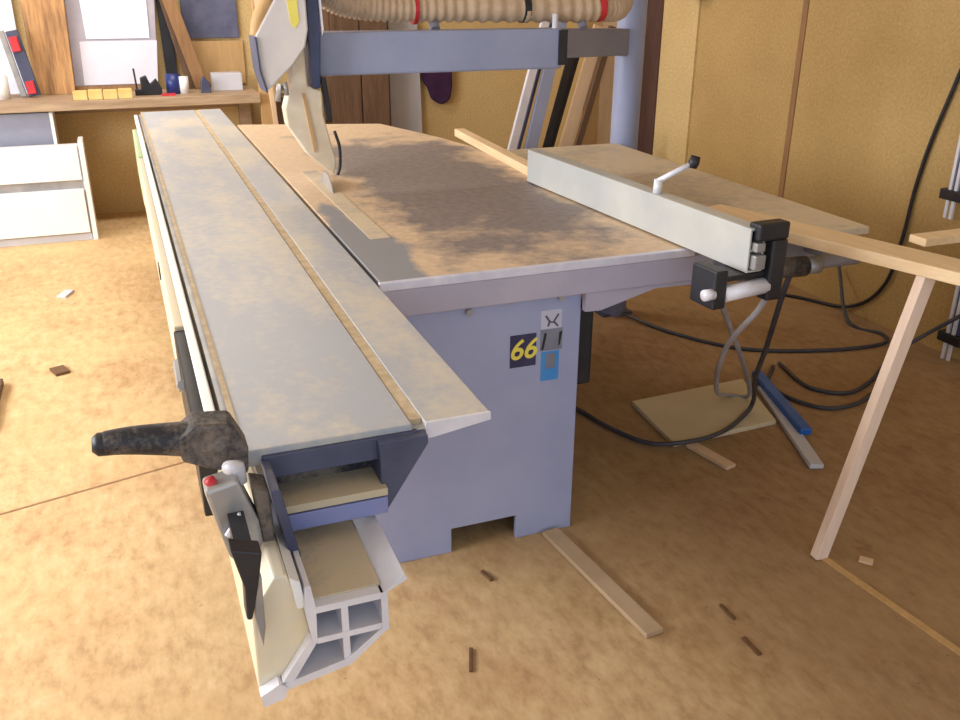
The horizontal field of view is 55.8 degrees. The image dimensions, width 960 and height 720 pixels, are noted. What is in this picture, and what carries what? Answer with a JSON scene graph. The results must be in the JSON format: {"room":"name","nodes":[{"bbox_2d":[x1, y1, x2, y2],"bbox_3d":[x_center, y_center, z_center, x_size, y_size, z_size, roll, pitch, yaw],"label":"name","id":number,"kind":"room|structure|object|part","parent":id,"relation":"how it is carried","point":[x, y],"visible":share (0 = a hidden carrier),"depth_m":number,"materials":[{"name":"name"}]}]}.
{"room":"woodworking shop","nodes":[
{"label":"woodworking shop","id":0,"kind":"room"},
{"bbox_2d":[11,0,559,214],"bbox_3d":[-2.163,-2.493,6.244,6.200,2.900,0.100,-8,24,-19],"label":"wall","id":1,"kind":"structure","parent":0,"point":[485,104],"depth_m":6.61,"materials":[{"name":"beige wood"}]},
{"bbox_2d":[180,0,238,37],"bbox_3d":[-1.884,-2.463,6.293,0.375,0.430,0.030,-8,24,-19],"label":"picture","id":2,"kind":"object","parent":1,"relation":"attached to","point":[202,18],"visible":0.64,"depth_m":6.32},
{"bbox_2d":[191,40,245,83],"bbox_3d":[-1.871,-2.117,6.451,0.380,0.290,0.020,-8,24,-19],"label":"board","id":3,"kind":"object","parent":1,"relation":"attached to","point":[226,55],"visible":0.57,"depth_m":6.44,"materials":[{"name":"beige wood"}]},
{"bbox_2d":[421,72,451,103],"bbox_3d":[-0.335,-2.180,7.039,0.245,0.380,0.060,-8,24,-19],"label":"hanging cloth","id":4,"kind":"object","parent":1,"relation":"hanging from","point":[438,84],"visible":0.65,"depth_m":7.04,"materials":[{"name":"purple fabric"}]},
{"bbox_2d":[0,211,959,719],"bbox_3d":[-0.623,0.437,3.128,6.000,0.050,8.500,-8,24,-19],"label":"floor","id":5,"kind":"structure","parent":0,"point":[119,600],"depth_m":2.72,"materials":[{"name":"brown wood"}]},
{"bbox_2d":[0,378,3,398],"bbox_3d":[-2.082,0.200,3.569,0.335,0.030,0.480,-8,24,-19],"label":"crate","id":6,"kind":"object","parent":5,"relation":"on","point":[1,379],"visible":1,"depth_m":3.77,"materials":[{"name":"brown wood"}]},
{"bbox_2d":[0,111,59,146],"bbox_3d":[-3.090,-1.208,5.908,0.695,0.790,0.250,-8,24,-19],"label":"box","id":7,"kind":"object","parent":5,"relation":"on","point":[31,128],"visible":0.17,"depth_m":5.75,"materials":[{"name":"paint"}]},
{"bbox_2d":[0,136,98,246],"bbox_3d":[-3.012,-1.038,5.698,1.055,0.640,0.170,-8,24,-19],"label":"drawer unit","id":8,"kind":"object","parent":5,"relation":"on","point":[46,196],"visible":1,"depth_m":5.72,"materials":[{"name":"white laminate"}]},
{"bbox_3d":[-3.012,-1.184,5.578,1.015,0.220,0.030,-8,24,-19],"label":"drawer","id":9,"kind":"part","parent":8,"relation":"part of","materials":[{"name":"white laminate"}]},
{"bbox_3d":[-3.010,-0.898,5.689,1.015,0.280,0.050,-8,24,-19],"label":"drawer","id":10,"kind":"part","parent":8,"relation":"part of","materials":[{"name":"white laminate"}]},
{"bbox_3d":[-2.536,-1.110,5.873,0.030,0.640,0.160,-8,24,-19],"label":"panel","id":11,"kind":"part","parent":8,"relation":"part of","materials":[{"name":"white laminate"}]},
{"bbox_2d":[49,365,69,375],"bbox_3d":[-1.833,0.046,3.957,0.060,0.012,0.085,-19,30,-38],"label":"scrap","id":12,"kind":"object","parent":5,"relation":"on","point":[58,370],"visible":1,"depth_m":3.94,"materials":[{"name":"brown wood"}]},
{"bbox_2d":[57,290,74,297],"bbox_3d":[-2.242,-0.358,4.907,0.050,0.012,0.108,1,23,1],"label":"scrap","id":13,"kind":"object","parent":5,"relation":"on","point":[65,293],"visible":1,"depth_m":4.89,"materials":[{"name":"white paper"}]},
{"bbox_2d":[0,461,185,514],"bbox_3d":[-1.974,0.613,2.631,3.199,0.001,0.010,-15,27,-32],"label":"trim","id":14,"kind":"structure","parent":5,"relation":"on","point":[183,461],"depth_m":3.06,"materials":[{"name":"brown wood"}]},
{"bbox_2d":[0,85,260,124],"bbox_3d":[-3.029,-1.289,6.010,3.100,0.860,0.540,-8,24,-19],"label":"workbench","id":15,"kind":"object","parent":5,"relation":"on","point":[60,103],"visible":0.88,"depth_m":5.95,"materials":[{"name":"brown wood"}]},
{"bbox_2d":[0,75,10,99],"bbox_3d":[-3.057,-1.737,5.784,0.100,0.140,0.100,-8,24,-19],"label":"canister","id":16,"kind":"object","parent":15,"relation":"on","point":[5,94],"visible":1,"depth_m":5.76,"materials":[{"name":"plastic"}]},
{"bbox_2d":[0,0,26,93],"bbox_3d":[-3.216,-2.115,5.880,0.390,0.760,0.015,-8,24,-19],"label":"paper","id":17,"kind":"object","parent":15,"relation":"on","point":[7,21],"visible":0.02,"depth_m":5.93,"materials":[{"name":"white paper"}]},
{"bbox_2d":[0,29,40,96],"bbox_3d":[-2.934,-1.888,5.783,0.182,0.411,0.050,-8,24,-19],"label":"binder","id":18,"kind":"object","parent":15,"relation":"on","point":[13,36],"visible":1,"depth_m":5.78,"materials":[{"name":"blue paint"}]},
{"bbox_3d":[-2.977,-1.886,5.777,0.098,0.404,0.030,-8,24,-19],"label":"grey rail","id":19,"kind":"part","parent":18,"relation":"part of","materials":[{"name":"metal"}]},
{"bbox_2d":[20,0,74,94],"bbox_3d":[-2.810,-2.114,5.907,0.265,0.740,0.030,-8,24,-19],"label":"board","id":20,"kind":"object","parent":15,"relation":"on","point":[45,22],"visible":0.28,"depth_m":5.92,"materials":[{"name":"brown wood"}]},
{"bbox_2d":[72,90,87,100],"bbox_3d":[-2.549,-1.688,5.784,0.084,0.055,0.080,-8,24,-19],"label":"wood block","id":21,"kind":"object","parent":15,"relation":"on","point":[77,94],"visible":1,"depth_m":5.75,"materials":[{"name":"yellow wood"}]},
{"bbox_2d":[88,89,102,99],"bbox_3d":[-2.465,-1.703,5.814,0.084,0.059,0.080,-8,24,-19],"label":"wood block","id":22,"kind":"object","parent":15,"relation":"on","point":[93,94],"visible":1,"depth_m":5.78,"materials":[{"name":"yellow wood"}]},
{"bbox_2d":[103,89,117,98],"bbox_3d":[-2.381,-1.713,5.844,0.084,0.055,0.080,-8,24,-19],"label":"wood block","id":23,"kind":"object","parent":15,"relation":"on","point":[108,93],"visible":1,"depth_m":5.81,"materials":[{"name":"yellow wood"}]},
{"bbox_2d":[64,0,157,91],"bbox_3d":[-2.462,-2.196,6.106,0.590,0.740,0.060,-8,24,-19],"label":"window","id":24,"kind":"structure","parent":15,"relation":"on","point":[108,39],"depth_m":6.11,"materials":[{"name":"white glass"}]},
{"bbox_3d":[-2.491,-1.870,6.232,0.530,0.040,0.060,-8,24,-19],"label":"foot rail","id":25,"kind":"part","parent":24,"relation":"part of","materials":[{"name":"brown wood"}]},
{"bbox_2d":[118,88,132,98],"bbox_3d":[-2.297,-1.727,5.873,0.084,0.059,0.080,-8,24,-19],"label":"wood block","id":26,"kind":"object","parent":15,"relation":"on","point":[124,93],"visible":1,"depth_m":5.84,"materials":[{"name":"yellow wood"}]},
{"bbox_2d":[132,68,161,95],"bbox_3d":[-2.206,-1.846,6.013,0.170,0.170,0.060,-8,24,-19],"label":"plane","id":27,"kind":"object","parent":15,"relation":"on","point":[153,88],"visible":0.96,"depth_m":6.00,"materials":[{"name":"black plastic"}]},
{"bbox_3d":[-3.117,-1.684,6.096,3.100,0.080,0.040,-8,24,-19],"label":"rail","id":28,"kind":"part","parent":15,"relation":"part of","materials":[{"name":"brown wood"}]},
{"bbox_2d":[156,0,176,73],"bbox_3d":[-2.163,-2.243,6.257,0.085,0.691,0.030,-8,24,-19],"label":"batten","id":29,"kind":"object","parent":15,"relation":"on","point":[167,44],"visible":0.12,"depth_m":6.27,"materials":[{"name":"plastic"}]},
{"bbox_2d":[161,93,175,95],"bbox_3d":[-2.065,-1.760,6.015,0.090,0.012,0.060,-8,24,-19],"label":"pad","id":30,"kind":"object","parent":15,"relation":"on","point":[162,94],"visible":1,"depth_m":6.00,"materials":[{"name":"plastic"}]},
{"bbox_2d":[159,0,194,87],"bbox_3d":[-2.082,-2.221,6.219,0.207,0.693,0.030,-8,24,-19],"label":"batten","id":31,"kind":"object","parent":15,"relation":"on","point":[185,70],"visible":0.61,"depth_m":6.25,"materials":[{"name":"brown wood"}]},
{"bbox_2d":[164,73,189,93],"bbox_3d":[-2.040,-1.862,6.109,0.147,0.125,0.102,-8,24,-19],"label":"paint can","id":32,"kind":"object","parent":15,"relation":"on","point":[175,83],"visible":0.92,"depth_m":6.07,"materials":[{"name":"blue metal"}]},
{"bbox_2d":[162,0,204,88],"bbox_3d":[-2.035,-2.225,6.191,0.271,0.730,0.030,-8,24,-19],"label":"batten","id":33,"kind":"object","parent":15,"relation":"on","point":[171,7],"visible":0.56,"depth_m":6.20,"materials":[{"name":"brown wood"}]},
{"bbox_2d":[200,76,211,92],"bbox_3d":[-1.864,-1.872,6.156,0.069,0.108,0.040,-8,24,-19],"label":"clamp","id":34,"kind":"object","parent":15,"relation":"on","point":[204,83],"visible":1,"depth_m":6.14,"materials":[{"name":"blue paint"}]},
{"bbox_2d":[210,71,242,90],"bbox_3d":[-1.763,-1.940,6.310,0.200,0.115,0.120,-8,24,-19],"label":"carton","id":35,"kind":"object","parent":15,"relation":"on","point":[220,81],"visible":1,"depth_m":6.26,"materials":[{"name":"white cardboard"}]},
{"bbox_3d":[-1.703,-1.531,6.672,0.080,0.800,0.080,-8,24,-19],"label":"leg","id":36,"kind":"part","parent":15,"relation":"part of","materials":[{"name":"brown wood"}]},
{"bbox_2d":[250,0,276,124],"bbox_3d":[-1.464,-1.797,6.251,0.115,1.621,0.060,-8,24,-19],"label":"post","id":37,"kind":"object","parent":5,"relation":"on","point":[265,107],"visible":0.03,"depth_m":6.23,"materials":[{"name":"brown wood"}]},
{"bbox_2d":[254,0,278,123],"bbox_3d":[-1.396,-1.727,6.112,0.154,1.602,0.030,-8,24,-19],"label":"plank","id":38,"kind":"object","parent":5,"relation":"on","point":[271,93],"visible":0.2,"depth_m":6.10,"materials":[{"name":"brown wood"}]},
{"bbox_2d":[276,93,284,123],"bbox_3d":[-1.391,-1.550,6.719,0.240,0.800,0.230,-8,24,-19],"label":"board","id":39,"kind":"object","parent":5,"relation":"on","point":[278,104],"visible":0.02,"depth_m":6.48,"materials":[{"name":"brown wood"}]},
{"bbox_2d":[322,9,390,125],"bbox_3d":[-0.912,-1.932,6.768,0.440,1.470,0.290,-8,24,-19],"label":"cabinet","id":40,"kind":"object","parent":5,"relation":"on","point":[354,99],"visible":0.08,"depth_m":6.61,"materials":[{"name":"brown wood"}]},
{"bbox_3d":[-0.962,-1.878,6.614,0.200,1.390,0.020,-8,24,-19],"label":"door","id":41,"kind":"part","parent":40,"relation":"part of","materials":[{"name":"brown wood"}]},
{"bbox_3d":[-0.766,-1.906,6.683,0.200,1.390,0.020,-8,24,-19],"label":"door","id":42,"kind":"part","parent":40,"relation":"part of","materials":[{"name":"brown wood"}]},
{"bbox_2d":[388,21,421,132],"bbox_3d":[-0.597,-1.948,7.027,0.295,1.300,0.040,-8,24,-19],"label":"sheet","id":43,"kind":"object","parent":5,"relation":"on","point":[405,93],"visible":0.29,"depth_m":6.99,"materials":[{"name":"white"}]},
{"bbox_2d":[469,647,472,671],"bbox_3d":[-0.023,0.760,2.300,0.010,0.006,0.085,0,23,-1],"label":"scrap","id":44,"kind":"object","parent":5,"relation":"on","point":[470,648],"visible":1,"depth_m":2.30,"materials":[{"name":"brown wood"}]},
{"bbox_2d":[92,0,868,706],"bbox_3d":[-0.185,-0.970,3.441,2.429,2.300,4.490,-8,24,-19],"label":"saw","id":45,"kind":"object","parent":5,"relation":"on","point":[381,334],"visible":1,"depth_m":2.59,"materials":[{"name":"purple paint"}]},
{"bbox_3d":[-0.483,0.134,1.404,0.197,0.084,0.071,-8,24,-19],"label":"clamp lever","id":46,"kind":"part","parent":45,"relation":"part of","materials":[{"name":"black plastic"}]},
{"bbox_3d":[-1.221,-0.634,3.400,0.018,0.028,4.060,-8,24,-19],"label":"white rail","id":47,"kind":"part","parent":45,"relation":"part of","materials":[{"name":"metal"}]},
{"bbox_3d":[-0.365,0.268,1.382,0.025,0.025,0.160,-8,24,-19],"label":"prong rod","id":48,"kind":"part","parent":45,"relation":"part of","materials":[{"name":"black plastic"}]},
{"bbox_3d":[-1.059,-0.436,3.249,0.022,0.059,4.340,-8,24,-19],"label":"beam rail","id":49,"kind":"part","parent":45,"relation":"part of","materials":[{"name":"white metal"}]},
{"bbox_3d":[-0.281,0.189,1.602,0.190,0.100,0.015,-8,24,-19],"label":"bracket plate","id":50,"kind":"part","parent":45,"relation":"part of","materials":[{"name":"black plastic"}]},
{"bbox_3d":[-0.580,-0.979,3.394,0.035,0.168,0.040,-8,24,-19],"label":"arm","id":51,"kind":"part","parent":45,"relation":"part of","materials":[{"name":"black plastic"}]},
{"bbox_3d":[-0.563,-0.561,3.369,0.003,0.280,0.280,-8,24,-19],"label":"saw blade","id":52,"kind":"part","parent":45,"relation":"part of","materials":[{"name":"grey metal"}]},
{"bbox_2d":[278,467,387,513],"bbox_3d":[-0.267,0.218,1.588,0.184,0.014,0.120,-8,24,-19],"label":"shelf","id":53,"kind":"object","parent":45,"relation":"attached to","point":[333,489],"depth_m":1.56,"materials":[{"name":"beige wood"}]},
{"bbox_3d":[-0.488,-0.556,3.152,0.060,0.002,1.070,-8,24,-19],"label":"throat plate","id":54,"kind":"part","parent":45,"relation":"part of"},
{"bbox_3d":[-0.165,-1.218,3.571,1.038,0.155,0.100,-8,24,-19],"label":"overhead arm","id":55,"kind":"part","parent":45,"relation":"part of","materials":[{"name":"blue paint"}]},
{"bbox_2d":[455,128,527,174],"bbox_3d":[0.057,-0.921,3.976,0.050,0.035,1.022,-7,24,-17],"label":"batten","id":56,"kind":"object","parent":45,"relation":"on","point":[505,156],"visible":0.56,"depth_m":3.92,"materials":[{"name":"brown wood"}]},
{"bbox_3d":[0.230,-0.114,2.867,0.075,0.255,0.400,-8,24,-19],"label":"motor","id":57,"kind":"part","parent":45,"relation":"part of","materials":[{"name":"black plastic"}]},
{"bbox_3d":[0.691,-1.305,4.242,0.132,2.300,0.132,-8,24,-19],"label":"arm post","id":58,"kind":"part","parent":45,"relation":"part of","materials":[{"name":"grey metal"}]},
{"bbox_2d":[576,278,791,445],"bbox_3d":[0.458,-0.080,3.264,1.138,0.805,0.675,5,24,12],"label":"power cable","id":59,"kind":"object","parent":45,"relation":"hanging from","point":[787,281],"visible":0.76,"depth_m":3.34,"materials":[{"name":"black rubber"}]},
{"bbox_3d":[0.631,-0.584,2.671,0.036,0.041,0.034,-8,24,-19],"label":"crank knob","id":60,"kind":"part","parent":45,"relation":"part of","materials":[{"name":"black plastic"}]},
{"bbox_3d":[0.591,-0.168,2.347,0.030,0.030,0.030,-10,25,-22],"label":"clamp knob","id":61,"kind":"part","parent":45,"relation":"part of","materials":[{"name":"metal"}]},
{"bbox_2d":[714,299,766,398],"bbox_3d":[0.868,-0.036,3.105,0.179,0.838,1.076,7,24,15],"label":"cable","id":62,"kind":"object","parent":45,"relation":"hanging from","point":[733,334],"visible":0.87,"depth_m":3.02,"materials":[{"name":"grey rubber"}]},
{"bbox_3d":[0.595,-0.620,3.456,0.620,0.070,1.640,-8,24,-19],"label":"support frame","id":63,"kind":"part","parent":45,"relation":"part of","materials":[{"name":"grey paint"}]},
{"bbox_3d":[0.969,-0.276,2.653,0.053,0.051,0.048,-8,24,-19],"label":"knob","id":64,"kind":"part","parent":45,"relation":"part of","materials":[{"name":"grey metal"}]},
{"bbox_2d":[709,204,959,285],"bbox_3d":[1.084,-0.307,2.537,0.125,0.034,1.128,-17,28,-34],"label":"wooden board","id":65,"kind":"object","parent":45,"relation":"on","point":[938,267],"visible":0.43,"depth_m":2.50,"materials":[{"name":"brown wood"}]},
{"bbox_2d":[909,228,959,246],"bbox_3d":[1.384,-0.357,2.583,0.360,0.022,0.060,-8,24,-19],"label":"wood offcut","id":66,"kind":"object","parent":65,"relation":"on","point":[934,238],"visible":1,"depth_m":2.53,"materials":[{"name":"brown wood"}]},
{"bbox_2d":[480,569,493,581],"bbox_3d":[0.021,0.623,2.621,0.012,0.008,0.051,-15,27,-32],"label":"scrap","id":67,"kind":"object","parent":5,"relation":"on","point":[483,572],"visible":1,"depth_m":2.62,"materials":[{"name":"brown wood"}]},
{"bbox_2d":[507,21,549,149],"bbox_3d":[0.245,-1.526,5.976,0.414,1.343,0.030,-8,24,-19],"label":"rail","id":68,"kind":"object","parent":5,"relation":"on","point":[531,73],"visible":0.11,"depth_m":5.92,"materials":[{"name":"white metal"}]},
{"bbox_2d":[517,23,551,148],"bbox_3d":[0.289,-1.558,6.051,0.380,1.334,0.050,-8,24,-19],"label":"rail","id":69,"kind":"object","parent":5,"relation":"on","point":[550,24],"visible":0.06,"depth_m":5.99,"materials":[{"name":"grey metal"}]},
{"bbox_2d":[524,21,566,148],"bbox_3d":[0.368,-1.544,6.020,0.397,1.349,0.030,-8,24,-19],"label":"rail","id":70,"kind":"object","parent":5,"relation":"on","point":[547,75],"visible":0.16,"depth_m":5.96,"materials":[{"name":"grey metal"}]},
{"bbox_2d":[542,58,573,147],"bbox_3d":[0.468,-1.522,6.071,0.383,1.261,0.020,-8,24,-19],"label":"leaning board","id":71,"kind":"object","parent":5,"relation":"on","point":[567,68],"visible":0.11,"depth_m":6.01,"materials":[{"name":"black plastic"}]},
{"bbox_2d":[550,57,579,146],"bbox_3d":[0.494,-1.523,6.151,0.389,1.203,0.030,-8,24,-19],"label":"leaning board","id":72,"kind":"object","parent":5,"relation":"on","point":[575,61],"visible":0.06,"depth_m":6.07,"materials":[{"name":"black plastic"}]},
{"bbox_2d":[558,24,603,146],"bbox_3d":[0.609,-1.561,6.113,0.456,1.314,0.020,-8,24,-19],"label":"leaning board","id":73,"kind":"object","parent":5,"relation":"on","point":[588,65],"visible":0.36,"depth_m":6.05,"materials":[{"name":"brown wood"}]},
{"bbox_2d":[581,21,602,144],"bbox_3d":[0.756,-1.679,6.265,0.120,1.390,0.030,-8,24,-19],"label":"board","id":74,"kind":"object","parent":5,"relation":"on","point":[590,137],"visible":0.08,"depth_m":6.26,"materials":[{"name":"beige wood"}]},
{"bbox_2d":[573,25,615,145],"bbox_3d":[0.688,-1.556,6.102,0.413,1.301,0.030,-8,24,-19],"label":"leaning board","id":75,"kind":"object","parent":5,"relation":"on","point":[601,63],"visible":0.56,"depth_m":6.04,"materials":[{"name":"brown wood"}]},
{"bbox_2d":[543,527,662,637],"bbox_3d":[0.339,0.626,2.604,0.055,0.016,0.533,-11,25,-25],"label":"plank","id":76,"kind":"object","parent":5,"relation":"on","point":[630,609],"visible":1,"depth_m":2.56,"materials":[{"name":"beige wood"}]},
{"bbox_2d":[597,21,616,143],"bbox_3d":[0.859,-1.717,6.292,0.100,1.440,0.030,-8,24,-19],"label":"board","id":77,"kind":"object","parent":5,"relation":"on","point":[606,83],"visible":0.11,"depth_m":6.25,"materials":[{"name":"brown wood"}]},
{"bbox_2d":[632,379,775,446],"bbox_3d":[0.919,0.201,3.615,0.592,0.018,0.400,-8,24,-19],"label":"board","id":78,"kind":"object","parent":5,"relation":"on","point":[696,412],"visible":1,"depth_m":3.58,"materials":[{"name":"beige wood"}]},
{"bbox_2d":[686,442,735,469],"bbox_3d":[0.832,0.344,3.279,0.045,0.014,0.204,-14,27,-30],"label":"short slat","id":79,"kind":"object","parent":5,"relation":"on","point":[719,460],"visible":0.9,"depth_m":3.26,"materials":[{"name":"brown wood"}]},
{"bbox_2d":[719,604,735,619],"bbox_3d":[0.677,0.687,2.478,0.010,0.006,0.065,-8,24,-19],"label":"scrap","id":80,"kind":"object","parent":5,"relation":"on","point":[722,606],"visible":1,"depth_m":2.47,"materials":[{"name":"brown wood"}]},
{"bbox_2d":[741,636,761,655],"bbox_3d":[0.704,0.741,2.352,0.013,0.006,0.070,-8,24,-19],"label":"scrap","id":81,"kind":"object","parent":5,"relation":"on","point":[745,639],"visible":1,"depth_m":2.35,"materials":[{"name":"brown wood"}]},
{"bbox_2d":[623,266,888,352],"bbox_3d":[1.355,-0.238,4.396,1.176,0.234,0.600,-4,23,-9],"label":"cable","id":82,"kind":"object","parent":5,"relation":"on","point":[846,317],"visible":0.98,"depth_m":4.30,"materials":[{"name":"black rubber"}]},
{"bbox_2d":[752,371,823,468],"bbox_3d":[1.204,0.214,3.548,0.082,0.042,0.774,0,23,0],"label":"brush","id":83,"kind":"object","parent":5,"relation":"on","point":[791,421],"visible":0.96,"depth_m":3.49,"materials":[{"name":"blue plastic"}]},
{"bbox_2d":[767,364,871,409],"bbox_3d":[1.670,0.053,3.967,0.972,0.021,0.458,-11,25,-24],"label":"cable","id":84,"kind":"object","parent":5,"relation":"on","point":[772,367],"visible":0.51,"depth_m":3.67,"materials":[{"name":"black rubber"}]},
{"bbox_2d":[858,555,873,565],"bbox_3d":[1.148,0.596,2.697,0.039,0.006,0.030,12,26,27],"label":"scrap","id":85,"kind":"object","parent":5,"relation":"on","point":[862,559],"visible":1,"depth_m":2.69,"materials":[{"name":"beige wood"}]},
{"bbox_2d":[778,314,959,394],"bbox_3d":[1.770,-0.105,3.904,0.849,0.370,0.352,-4,23,-10],"label":"cable","id":86,"kind":"object","parent":5,"relation":"on","point":[957,317],"visible":0.8,"depth_m":3.90,"materials":[{"name":"black rubber"}]},
{"bbox_2d":[810,275,935,559],"bbox_3d":[1.095,0.183,2.552,0.208,0.884,0.038,-2,23,-6],"label":"prop leg","id":87,"kind":"object","parent":5,"relation":"on","point":[921,289],"visible":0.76,"depth_m":2.53,"materials":[{"name":"brown wood"}]},
{"bbox_2d":[822,558,959,655],"bbox_3d":[1.209,0.732,2.379,0.020,0.006,0.887,-11,25,-25],"label":"trim","id":88,"kind":"structure","parent":5,"relation":"on","point":[879,596],"depth_m":2.50,"materials":[{"name":"beige wood"}]},
{"bbox_2d":[937,285,959,360],"bbox_3d":[2.134,-0.198,4.054,0.058,0.420,0.120,-8,24,-19],"label":"clamp","id":89,"kind":"object","parent":5,"relation":"on","point":[951,335],"visible":0.97,"depth_m":4.06,"materials":[{"name":"metal"}]},
{"bbox_2d":[557,0,959,360],"bbox_3d":[2.229,-1.338,3.567,0.100,2.900,8.500,-8,24,-19],"label":"wall","id":90,"kind":"structure","parent":0,"point":[877,77],"depth_m":4.58,"materials":[{"name":"beige wood"}]},
{"bbox_2d":[637,0,663,154],"bbox_3d":[1.157,-2.360,5.968,0.025,2.900,0.220,-8,24,-19],"label":"trim","id":91,"kind":"structure","parent":90,"relation":"attached to","point":[655,8],"depth_m":6.12,"materials":[{"name":"brown wood"}]},
{"bbox_2d":[653,0,701,164],"bbox_3d":[1.273,-2.247,5.703,0.015,2.900,0.400,-8,24,-19],"label":"trim","id":92,"kind":"structure","parent":90,"relation":"attached to","point":[681,18],"depth_m":5.87,"materials":[{"name":"beige wood"}]},
{"bbox_2d":[778,0,809,197],"bbox_3d":[1.692,-1.826,4.713,0.006,2.900,0.040,-8,24,-19],"label":"trim","id":93,"kind":"structure","parent":90,"relation":"attached to","point":[804,17],"depth_m":4.88,"materials":[{"name":"brown wood"}]},
{"bbox_2d":[785,68,959,307],"bbox_3d":[1.482,-1.000,4.556,1.660,1.504,0.370,14,27,29],"label":"cable","id":94,"kind":"object","parent":90,"relation":"attached to","point":[957,78],"visible":0.71,"depth_m":4.22,"materials":[{"name":"black plastic"}]},
{"bbox_2d":[939,135,959,219],"bbox_3d":[2.084,-0.812,3.940,0.058,0.400,0.120,-8,24,-19],"label":"clamp","id":95,"kind":"object","parent":90,"relation":"attached to","point":[951,193],"visible":1,"depth_m":3.96,"materials":[{"name":"metal"}]}
]}

